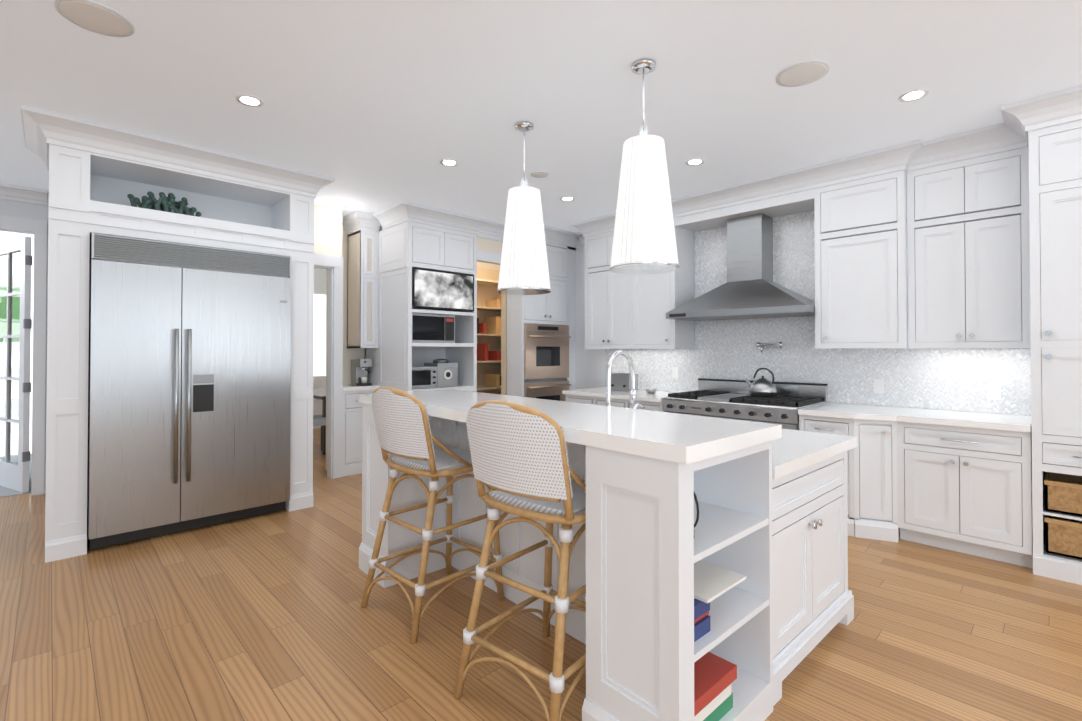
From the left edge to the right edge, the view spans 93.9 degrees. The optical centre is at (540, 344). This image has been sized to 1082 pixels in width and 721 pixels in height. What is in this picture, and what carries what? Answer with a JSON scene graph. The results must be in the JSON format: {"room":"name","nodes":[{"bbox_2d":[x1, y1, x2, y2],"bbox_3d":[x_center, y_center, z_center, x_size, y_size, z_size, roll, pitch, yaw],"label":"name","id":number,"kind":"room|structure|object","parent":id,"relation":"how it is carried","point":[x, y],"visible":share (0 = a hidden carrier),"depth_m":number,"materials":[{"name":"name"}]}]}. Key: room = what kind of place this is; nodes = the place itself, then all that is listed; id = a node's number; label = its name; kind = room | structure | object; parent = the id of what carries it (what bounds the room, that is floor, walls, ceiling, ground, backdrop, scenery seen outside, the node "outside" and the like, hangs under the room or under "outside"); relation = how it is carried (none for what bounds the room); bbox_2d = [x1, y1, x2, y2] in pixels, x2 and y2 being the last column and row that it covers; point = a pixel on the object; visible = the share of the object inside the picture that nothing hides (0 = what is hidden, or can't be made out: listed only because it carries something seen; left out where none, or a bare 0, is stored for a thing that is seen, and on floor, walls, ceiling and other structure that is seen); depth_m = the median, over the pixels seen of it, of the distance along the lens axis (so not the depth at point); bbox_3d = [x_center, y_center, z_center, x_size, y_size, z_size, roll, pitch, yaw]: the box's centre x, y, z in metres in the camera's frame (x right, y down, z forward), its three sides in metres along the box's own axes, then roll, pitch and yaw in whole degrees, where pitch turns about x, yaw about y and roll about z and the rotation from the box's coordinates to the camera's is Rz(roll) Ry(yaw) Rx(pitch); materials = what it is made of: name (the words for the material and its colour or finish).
{"room":"kitchen","nodes":[
{"label":"kitchen","id":0,"kind":"room"},
{"bbox_2d":[0,232,32,453],"bbox_3d":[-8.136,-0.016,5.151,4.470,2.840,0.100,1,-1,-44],"label":"door frame","id":1,"kind":"structure","parent":0,"point":[5,236],"depth_m":6.55,"materials":[{"name":"white wood"}]},
{"bbox_2d":[0,192,48,493],"bbox_3d":[-6.290,-0.036,3.251,4.470,2.840,0.100,1,-1,-44],"label":"wall","id":2,"kind":"structure","parent":0,"point":[23,210],"depth_m":4.72,"materials":[{"name":"white paint"}]},
{"bbox_2d":[0,183,46,495],"bbox_3d":[-6.193,-0.036,3.212,4.355,2.838,0.090,1,-1,-44],"label":"trim","id":3,"kind":"structure","parent":2,"relation":"attached to","point":[37,228],"depth_m":4.71,"materials":[{"name":"white wood"}]},
{"bbox_2d":[31,235,33,452],"bbox_3d":[-5.642,-0.010,5.720,0.100,2.840,2.520,1,-1,-44],"label":"door frame","id":4,"kind":"structure","parent":0,"point":[33,235],"depth_m":6.57,"materials":[{"name":"white wood"}]},
{"bbox_2d":[0,236,32,492],"bbox_3d":[-5.221,0.187,4.967,0.872,2.410,0.052,0,-1,28],"label":"french door","id":5,"kind":"structure","parent":4,"relation":"in","point":[16,257],"depth_m":4.88,"materials":[{"name":"white wood"}]},
{"bbox_2d":[313,268,325,428],"bbox_3d":[-3.887,0.022,8.706,3.280,2.840,0.120,1,-1,-44],"label":"wall","id":6,"kind":"structure","parent":0,"point":[319,360],"depth_m":8.69,"materials":[{"name":"white paint"}]},
{"bbox_2d":[314,205,341,255],"bbox_3d":[-2.456,-0.014,5.306,0.595,2.840,0.347,1,-1,-44],"label":"wall","id":7,"kind":"structure","parent":0,"point":[327,231],"depth_m":5.29,"materials":[{"name":"beige paint"}]},
{"bbox_2d":[314,253,342,478],"bbox_3d":[-2.359,0.234,5.207,0.590,2.340,0.126,1,-1,-44],"label":"trim","id":8,"kind":"structure","parent":7,"relation":"attached to","point":[332,265],"depth_m":5.33,"materials":[{"name":"white wood"}]},
{"bbox_2d":[326,226,499,469],"bbox_3d":[-1.430,-0.001,6.604,2.685,2.840,0.080,1,-1,-44],"label":"wall","id":9,"kind":"structure","parent":0,"point":[349,354],"depth_m":5.77,"materials":[{"name":"beige paint"}]},
{"bbox_2d":[477,237,506,394],"bbox_3d":[-0.282,-0.003,6.353,1.387,2.840,0.080,1,-1,-44],"label":"wall","id":10,"kind":"structure","parent":0,"point":[489,245],"depth_m":6.16,"materials":[{"name":"beige paint"}]},
{"bbox_2d":[477,222,503,262],"bbox_3d":[-0.554,-1.201,5.970,0.444,0.448,0.108,1,-1,-44],"label":"trim","id":11,"kind":"structure","parent":10,"relation":"attached to","point":[493,231],"depth_m":5.96,"materials":[{"name":"white wood"}]},
{"bbox_2d":[0,428,1081,720],"bbox_3d":[-1.730,1.404,2.366,9.800,0.060,13.200,1,-1,-44],"label":"floor","id":12,"kind":"structure","parent":0,"point":[262,618],"depth_m":2.37,"materials":[{"name":"brown wood"}]},
{"bbox_2d":[0,453,31,496],"bbox_3d":[-7.289,1.391,4.258,4.460,0.006,2.740,1,-1,-44],"label":"floor carpet","id":13,"kind":"object","parent":12,"relation":"on","point":[5,492],"depth_m":4.83,"materials":[{"name":"grey carpet"}]},
{"bbox_2d":[21,105,334,562],"bbox_3d":[-2.760,-0.027,4.009,1.900,2.838,0.820,1,-1,-44],"label":"surround","id":14,"kind":"object","parent":12,"relation":"on","point":[99,173],"visible":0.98,"depth_m":3.57,"materials":[{"name":"white wood"}]},
{"bbox_2d":[127,191,201,216],"bbox_3d":[-2.874,-1.066,3.881,0.462,0.208,0.182,1,-1,-44],"label":"decor","id":15,"kind":"object","parent":14,"relation":"in","point":[166,204],"visible":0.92,"depth_m":3.83,"materials":[{"name":"green plant"}]},
{"bbox_2d":[87,232,290,549],"bbox_3d":[-2.741,0.323,3.987,1.240,2.113,0.772,1,-1,-44],"label":"fridge","id":16,"kind":"object","parent":12,"relation":"on","point":[189,383],"visible":1,"depth_m":3.68,"materials":[{"name":"silver metal"}]},
{"bbox_2d":[313,387,325,454],"bbox_3d":[-2.992,0.936,7.244,1.420,0.980,1.650,1,-1,-44],"label":"dining set","id":17,"kind":"object","parent":12,"relation":"on","point":[319,393],"visible":0.19,"depth_m":6.51,"materials":[{"name":"brown wood"}]},
{"bbox_2d":[342,211,380,476],"bbox_3d":[-2.062,-0.010,5.625,0.408,2.838,0.435,1,-1,-44],"label":"hutch","id":18,"kind":"object","parent":12,"relation":"on","point":[362,229],"visible":0.71,"depth_m":5.58,"materials":[{"name":"white wood"}]},
{"bbox_2d":[351,359,371,385],"bbox_3d":[-2.006,0.309,5.697,0.140,0.299,0.313,1,-1,-44],"label":"coffee machine","id":19,"kind":"object","parent":18,"relation":"on","point":[359,370],"visible":1,"depth_m":5.68,"materials":[{"name":"silver metal"}]},
{"bbox_2d":[365,201,491,391],"bbox_3d":[-1.360,-0.008,5.832,1.120,2.838,1.115,1,-1,-44],"label":"tall cabinet","id":20,"kind":"object","parent":12,"relation":"on","point":[411,235],"visible":0.52,"depth_m":5.51,"materials":[{"name":"white wood"}]},
{"bbox_2d":[412,366,436,389],"bbox_3d":[-1.360,0.359,5.534,0.330,0.235,0.347,1,-1,-44],"label":"toaster oven","id":21,"kind":"object","parent":20,"relation":"on","point":[424,377],"visible":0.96,"depth_m":5.43,"materials":[{"name":"silver metal"}]},
{"bbox_2d":[412,313,454,342],"bbox_3d":[-1.292,-0.172,5.599,0.550,0.308,0.396,1,-1,-44],"label":"microwave","id":22,"kind":"object","parent":20,"relation":"in","point":[432,328],"visible":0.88,"depth_m":5.45,"materials":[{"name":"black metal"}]},
{"bbox_2d":[424,358,457,387],"bbox_3d":[-1.142,0.320,5.784,0.270,0.320,0.292,1,-1,-44],"label":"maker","id":23,"kind":"object","parent":20,"relation":"on","point":[447,373],"visible":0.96,"depth_m":5.69,"materials":[{"name":"silver metal"}]},
{"bbox_2d":[412,267,473,311],"bbox_3d":[-1.067,-0.590,5.538,0.782,0.415,0.064,1,-1,-44],"label":"television","id":24,"kind":"object","parent":20,"relation":"attached to","point":[438,290],"visible":0.89,"depth_m":5.49,"materials":[{"name":"black"}]},
{"bbox_2d":[361,387,503,642],"bbox_3d":[-0.570,0.797,2.705,0.623,1.168,0.545,1,-1,-42],"label":"bar stool","id":25,"kind":"object","parent":12,"relation":"on","point":[406,437],"visible":0.92,"depth_m":2.53,"materials":[{"name":"wicker"}]},
{"bbox_2d":[477,267,500,393],"bbox_3d":[-0.613,0.171,6.758,1.265,2.500,0.825,1,-1,-44],"label":"pantry shelving","id":26,"kind":"object","parent":12,"relation":"on","point":[487,283],"visible":0.1,"depth_m":7.13,"materials":[{"name":"beige wood"}]},
{"bbox_2d":[477,294,500,386],"bbox_3d":[-0.807,0.107,6.867,1.010,1.663,0.250,1,-1,-44],"label":"goods","id":27,"kind":"object","parent":26,"relation":"on","point":[491,325],"visible":0.31,"depth_m":6.92,"materials":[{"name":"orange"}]},
{"bbox_2d":[454,400,585,720],"bbox_3d":[0.034,0.790,2.041,0.532,1.168,0.606,-1,-1,41],"label":"bar stool","id":28,"kind":"object","parent":12,"relation":"on","point":[520,464],"visible":0.79,"depth_m":1.84,"materials":[{"name":"wicker"}]},
{"bbox_2d":[503,224,579,400],"bbox_3d":[0.018,-0.003,6.281,1.052,2.838,0.390,1,-1,-44],"label":"tall cabinet","id":29,"kind":"object","parent":12,"relation":"on","point":[541,346],"visible":0.56,"depth_m":6.22,"materials":[{"name":"white wood"}]},
{"bbox_2d":[359,390,856,720],"bbox_3d":[0.225,0.870,2.837,1.607,1.020,2.260,1,-1,-42],"label":"kitchen island","id":30,"kind":"object","parent":12,"relation":"on","point":[772,525],"depth_m":1.92,"materials":[{"name":"painted wood"},{"name":"quartz"},{"name":"stainless steel"}]},
{"bbox_2d":[359,390,782,465],"bbox_3d":[-0.121,0.331,2.530,0.650,0.050,2.320,1,-1,-42],"label":"island countertop","id":31,"kind":"structure","parent":30,"relation":"on","point":[692,438],"depth_m":1.86,"materials":[{"name":"white stone"}]},
{"bbox_2d":[694,492,745,720],"bbox_3d":[0.487,0.833,1.779,0.340,0.837,0.320,1,-1,-42],"label":"books","id":32,"kind":"object","parent":30,"relation":"in","point":[715,676],"visible":0.38,"depth_m":1.69,"materials":[{"name":"multicoloured"}]},
{"bbox_2d":[662,378,827,429],"bbox_3d":[1.806,0.873,4.587,0.807,1.050,1.206,1,-1,-44],"label":"range","id":33,"kind":"object","parent":12,"relation":"on","point":[726,399],"visible":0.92,"depth_m":4.45,"materials":[{"name":"silver metal"}]},
{"bbox_2d":[745,368,776,396],"bbox_3d":[1.976,0.337,4.560,0.228,0.257,0.275,1,-1,-44],"label":"kettle","id":34,"kind":"object","parent":33,"relation":"on","point":[762,387],"visible":1,"depth_m":4.47,"materials":[{"name":"silver metal"}]},
{"bbox_2d":[562,85,1081,584],"bbox_3d":[2.065,-0.023,4.380,0.761,2.838,5.180,1,-1,-44],"label":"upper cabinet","id":35,"kind":"object","parent":12,"relation":"on","point":[968,239],"visible":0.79,"depth_m":3.55,"materials":[{"name":"white wood"}]},
{"bbox_2d":[611,373,637,391],"bbox_3d":[0.918,0.422,5.674,0.185,0.192,0.280,1,-1,-44],"label":"toaster","id":36,"kind":"object","parent":35,"relation":"on","point":[620,381],"visible":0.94,"depth_m":5.61,"materials":[{"name":"silver metal"}]},
{"bbox_2d":[646,388,655,392],"bbox_3d":[1.163,0.493,5.353,0.110,0.045,0.110,1,-1,-44],"label":"bowl","id":37,"kind":"object","parent":35,"relation":"on","point":[649,390],"visible":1,"depth_m":5.31,"materials":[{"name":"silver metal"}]},
{"bbox_2d":[1044,472,1081,515],"bbox_3d":[3.342,0.906,3.052,0.474,0.181,0.426,1,-1,-44],"label":"basket","id":38,"kind":"object","parent":35,"relation":"in","point":[1063,493],"depth_m":3.00,"materials":[{"name":"wicker"}]},
{"bbox_2d":[1044,515,1081,558],"bbox_3d":[3.342,1.143,3.049,0.474,0.206,0.426,1,-1,-44],"label":"basket","id":39,"kind":"object","parent":35,"relation":"in","point":[1063,535],"depth_m":2.99,"materials":[{"name":"wicker"}]},
{"bbox_2d":[0,0,1081,234],"bbox_3d":[-1.730,-1.506,2.397,9.800,0.080,13.200,1,-1,-44],"label":"ceiling","id":40,"kind":"structure","parent":0,"point":[372,106],"depth_m":2.83,"materials":[{"name":"white paint"}]},
{"bbox_2d":[54,0,133,36],"bbox_3d":[-1.990,-1.461,2.268,0.262,0.010,0.262,0,-1,13],"label":"ceiling speaker","id":41,"kind":"object","parent":40,"relation":"in","point":[95,17],"depth_m":2.25,"materials":[{"name":"white plastic"}]},
{"bbox_2d":[236,95,263,106],"bbox_3d":[-1.743,-1.456,3.026,0.128,0.004,0.128,0,-1,1],"label":"recessed light","id":42,"kind":"object","parent":40,"relation":"in","point":[247,100],"depth_m":3.03,"materials":[{"name":"white"}]},
{"bbox_2d":[440,159,457,165],"bbox_3d":[-0.731,-1.446,4.022,0.128,0.004,0.128,0,-1,1],"label":"recessed light","id":43,"kind":"object","parent":40,"relation":"in","point":[447,162],"depth_m":4.02,"materials":[{"name":"white"}]},
{"bbox_2d":[497,121,550,294],"bbox_3d":[-0.111,-0.900,3.350,0.360,1.107,0.360,1,-1,-44],"label":"pendant light","id":44,"kind":"object","parent":40,"relation":"hanging from","point":[524,269],"visible":1,"depth_m":3.24,"materials":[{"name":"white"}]},
{"bbox_2d":[531,171,547,177],"bbox_3d":[-0.013,-1.440,4.287,0.142,0.010,0.142,0,-1,1],"label":"recessed light","id":45,"kind":"object","parent":40,"relation":"in","point":[538,174],"depth_m":4.27,"materials":[{"name":"white"}]},
{"bbox_2d":[560,196,574,200],"bbox_3d":[0.259,-1.435,4.983,0.128,0.004,0.128,0,-1,1],"label":"recessed light","id":46,"kind":"object","parent":40,"relation":"in","point":[567,198],"depth_m":4.97,"materials":[{"name":"white"}]},
{"bbox_2d":[609,58,679,274],"bbox_3d":[0.536,-0.925,2.640,0.360,1.072,0.360,1,-1,-44],"label":"pendant light","id":47,"kind":"object","parent":40,"relation":"hanging from","point":[644,240],"visible":1,"depth_m":2.53,"materials":[{"name":"white fabric"}]},
{"bbox_2d":[686,158,704,165],"bbox_3d":[1.221,-1.446,4.008,0.128,0.004,0.128,0,-1,1],"label":"recessed light","id":48,"kind":"object","parent":40,"relation":"in","point":[692,162],"depth_m":4.00,"materials":[{"name":"white"}]},
{"bbox_2d":[776,60,829,86],"bbox_3d":[1.411,-1.456,2.728,0.253,0.010,0.253,0,-1,13],"label":"ceiling speaker","id":49,"kind":"object","parent":40,"relation":"in","point":[805,72],"depth_m":2.71,"materials":[{"name":"white plastic"}]},
{"bbox_2d":[899,89,928,101],"bbox_3d":[2.182,-1.457,2.962,0.128,0.004,0.128,0,-1,1],"label":"recessed light","id":50,"kind":"object","parent":40,"relation":"in","point":[913,95],"depth_m":2.96,"materials":[{"name":"white"}]},
{"bbox_2d":[576,213,1028,415],"bbox_3d":[1.541,-0.012,5.558,0.120,2.840,13.200,1,-1,-44],"label":"wall","id":51,"kind":"structure","parent":0,"point":[590,368],"depth_m":6.50,"materials":[{"name":"white paint"}]},
{"bbox_2d":[666,213,814,320],"bbox_3d":[1.876,-0.725,4.707,0.568,0.946,1.290,1,-1,-44],"label":"range hood","id":52,"kind":"object","parent":51,"relation":"attached to","point":[750,289],"visible":0.92,"depth_m":4.66,"materials":[{"name":"silver metal"}]},
{"bbox_2d":[605,210,1030,415],"bbox_3d":[2.112,-0.344,4.878,0.011,1.709,3.778,1,-1,-44],"label":"backsplash","id":53,"kind":"structure","parent":51,"relation":"attached to","point":[957,379],"depth_m":4.58,"materials":[{"name":"tile"}]},
{"bbox_2d":[672,367,677,377],"bbox_3d":[1.466,0.308,5.524,0.005,0.120,0.070,1,-1,-44],"label":"electrical outlet plate","id":54,"kind":"object","parent":53,"relation":"attached to","point":[674,369],"depth_m":5.52,"materials":[{"name":"white plastic"}]},
{"bbox_2d":[756,342,781,351],"bbox_3d":[2.146,0.025,4.750,0.112,0.100,0.263,1,-1,-44],"label":"pot filler","id":55,"kind":"object","parent":53,"relation":"attached to","point":[761,346],"visible":1,"depth_m":4.73,"materials":[{"name":"silver metal"}]},
{"bbox_2d":[874,379,883,393],"bbox_3d":[2.783,0.343,4.168,0.005,0.120,0.070,1,-1,-44],"label":"electrical outlet plate","id":56,"kind":"object","parent":53,"relation":"attached to","point":[878,383],"depth_m":4.16,"materials":[{"name":"white plastic"}]},
{"bbox_2d":[988,383,1000,399],"bbox_3d":[3.278,0.338,3.659,0.005,0.120,0.070,1,-1,-44],"label":"electrical outlet plate","id":57,"kind":"object","parent":53,"relation":"attached to","point":[994,391],"depth_m":3.66,"materials":[{"name":"white plastic"}]}
]}

